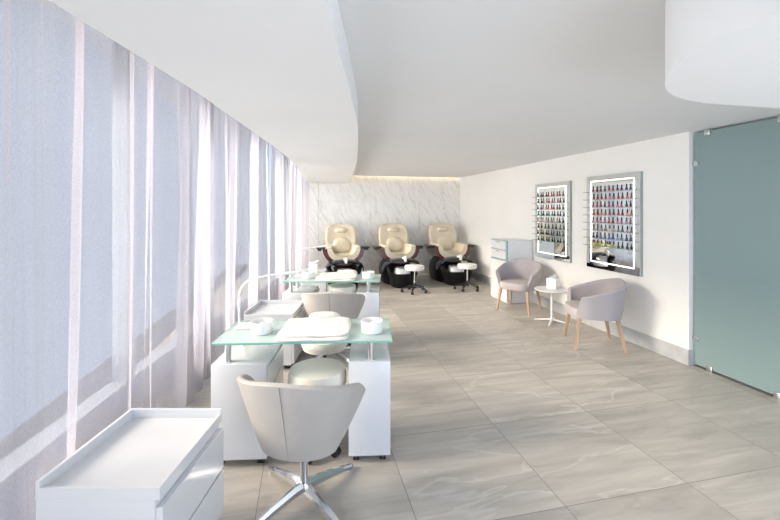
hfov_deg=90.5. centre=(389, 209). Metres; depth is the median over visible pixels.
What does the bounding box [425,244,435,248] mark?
tray
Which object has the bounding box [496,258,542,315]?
armchair
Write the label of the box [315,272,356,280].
folded towel
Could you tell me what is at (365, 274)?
bowl
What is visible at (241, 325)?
desk lamp
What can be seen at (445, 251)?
seat cushion
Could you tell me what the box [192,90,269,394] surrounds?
sheer curtain
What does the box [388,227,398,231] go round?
pillow
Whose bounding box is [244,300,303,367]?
cart
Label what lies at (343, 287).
stool
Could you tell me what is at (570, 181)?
frame
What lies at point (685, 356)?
baseboard
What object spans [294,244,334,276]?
desk lamp
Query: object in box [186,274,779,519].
floor
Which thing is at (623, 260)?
display
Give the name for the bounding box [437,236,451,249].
lumbar cushion
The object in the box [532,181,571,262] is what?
display
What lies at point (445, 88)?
ceiling
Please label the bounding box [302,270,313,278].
bowl
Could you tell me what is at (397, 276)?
basin
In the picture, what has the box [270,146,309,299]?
sheer curtain
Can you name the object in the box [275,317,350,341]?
folded towel
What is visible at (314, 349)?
stool
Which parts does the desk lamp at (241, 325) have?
arm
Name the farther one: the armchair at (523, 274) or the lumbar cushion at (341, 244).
the lumbar cushion at (341, 244)
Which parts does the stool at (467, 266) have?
seat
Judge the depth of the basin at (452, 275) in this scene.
7.86 m
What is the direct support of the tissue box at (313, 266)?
on the cart at (322, 287)
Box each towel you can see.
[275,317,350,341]
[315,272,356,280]
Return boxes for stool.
[288,358,345,464]
[302,343,346,357]
[328,282,355,344]
[400,264,427,294]
[453,263,478,291]
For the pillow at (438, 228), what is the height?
0.107 m
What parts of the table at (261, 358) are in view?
post, drawer, drawer, glass, post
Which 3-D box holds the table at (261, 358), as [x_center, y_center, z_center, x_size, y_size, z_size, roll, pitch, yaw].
[-0.540,1.175,2.569,1.088,0.750,0.485,0,0,-3]
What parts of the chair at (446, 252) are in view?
backrest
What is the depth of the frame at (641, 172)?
4.35 m
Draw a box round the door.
[693,115,779,399]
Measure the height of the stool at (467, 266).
0.505 m
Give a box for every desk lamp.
[235,269,308,328]
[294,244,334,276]
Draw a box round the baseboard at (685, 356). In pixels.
[470,271,693,365]
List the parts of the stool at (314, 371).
seat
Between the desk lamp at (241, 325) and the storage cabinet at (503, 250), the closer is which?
the desk lamp at (241, 325)
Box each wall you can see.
[309,176,459,273]
[460,132,699,364]
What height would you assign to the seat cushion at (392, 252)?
0.057 m
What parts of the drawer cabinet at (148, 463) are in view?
drawer, drawer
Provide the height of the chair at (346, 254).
1.233 m
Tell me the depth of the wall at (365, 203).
9.03 m
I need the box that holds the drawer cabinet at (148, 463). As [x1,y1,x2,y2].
[35,408,223,519]
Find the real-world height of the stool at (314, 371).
0.535 m
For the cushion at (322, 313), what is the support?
on the table at (261, 358)
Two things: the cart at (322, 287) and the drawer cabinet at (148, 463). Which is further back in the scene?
the cart at (322, 287)
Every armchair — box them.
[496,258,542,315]
[564,278,627,353]
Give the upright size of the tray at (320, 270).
0.067 m
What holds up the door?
in the wall at (659, 304)
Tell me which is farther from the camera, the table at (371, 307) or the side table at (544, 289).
the side table at (544, 289)
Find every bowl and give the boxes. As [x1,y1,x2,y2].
[250,318,273,335]
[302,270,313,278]
[361,317,382,334]
[362,271,373,278]
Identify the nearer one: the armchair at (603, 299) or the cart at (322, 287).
the armchair at (603, 299)
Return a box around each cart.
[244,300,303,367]
[302,268,326,291]
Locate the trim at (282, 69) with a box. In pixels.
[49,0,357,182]
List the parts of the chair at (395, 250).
backrest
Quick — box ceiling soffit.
[665,0,779,108]
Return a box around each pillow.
[335,228,346,232]
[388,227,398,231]
[437,227,447,230]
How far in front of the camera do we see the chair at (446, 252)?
8.29 m
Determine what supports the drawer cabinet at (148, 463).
on the floor
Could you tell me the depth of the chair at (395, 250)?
8.04 m
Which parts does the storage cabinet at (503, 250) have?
drawer, drawer, edge trim, door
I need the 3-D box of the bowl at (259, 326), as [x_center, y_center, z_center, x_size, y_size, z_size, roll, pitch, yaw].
[-0.830,0.760,2.505,0.146,0.078,0.146,0,0,-3]
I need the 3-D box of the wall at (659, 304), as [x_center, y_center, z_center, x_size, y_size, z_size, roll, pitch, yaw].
[2.407,0.100,6.728,0.160,3.000,5.890,0,0,-13]
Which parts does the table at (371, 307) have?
post, glass, post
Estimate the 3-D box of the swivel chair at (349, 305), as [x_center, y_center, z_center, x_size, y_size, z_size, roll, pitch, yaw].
[-0.589,1.175,4.003,0.660,0.750,0.554,0,0,0]
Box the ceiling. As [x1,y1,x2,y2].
[338,0,779,177]
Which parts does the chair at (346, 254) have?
backrest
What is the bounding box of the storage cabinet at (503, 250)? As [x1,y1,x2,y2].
[491,238,532,303]
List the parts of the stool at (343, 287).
seat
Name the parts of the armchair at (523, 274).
leg, leg, seat, leg, leg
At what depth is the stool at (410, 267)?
7.15 m
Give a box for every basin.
[387,266,417,287]
[441,265,471,285]
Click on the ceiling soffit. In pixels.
(726, 52)
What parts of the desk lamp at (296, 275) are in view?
arm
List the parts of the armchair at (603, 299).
leg, seat, leg, leg, leg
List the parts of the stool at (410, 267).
seat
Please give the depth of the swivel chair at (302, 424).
1.84 m
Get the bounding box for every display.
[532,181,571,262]
[583,171,642,276]
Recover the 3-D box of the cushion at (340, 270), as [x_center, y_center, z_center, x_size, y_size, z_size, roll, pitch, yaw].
[-0.514,0.769,4.747,0.230,0.057,0.084,0,0,0]
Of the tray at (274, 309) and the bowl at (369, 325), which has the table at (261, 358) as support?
the bowl at (369, 325)
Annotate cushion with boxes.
[309,311,340,316]
[333,238,349,251]
[335,252,350,256]
[339,270,357,273]
[386,237,402,250]
[391,251,405,254]
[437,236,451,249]
[444,250,457,253]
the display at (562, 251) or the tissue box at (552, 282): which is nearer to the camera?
the tissue box at (552, 282)
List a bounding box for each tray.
[244,300,303,318]
[304,268,325,273]
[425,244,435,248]
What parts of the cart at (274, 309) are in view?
drawer, drawer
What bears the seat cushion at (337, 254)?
on the chair at (346, 254)
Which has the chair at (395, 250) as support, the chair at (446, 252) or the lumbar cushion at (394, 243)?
the lumbar cushion at (394, 243)
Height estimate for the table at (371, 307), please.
0.750 m
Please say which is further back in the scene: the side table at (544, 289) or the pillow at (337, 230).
the pillow at (337, 230)
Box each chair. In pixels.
[237,374,365,519]
[301,292,364,363]
[316,224,369,287]
[372,223,424,287]
[425,223,475,285]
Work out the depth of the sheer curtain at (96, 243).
1.89 m
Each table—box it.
[211,318,392,462]
[282,274,380,318]
[534,286,569,325]
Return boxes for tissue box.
[309,260,318,272]
[546,274,559,289]
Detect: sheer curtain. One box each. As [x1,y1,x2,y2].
[0,0,194,519]
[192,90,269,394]
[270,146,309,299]

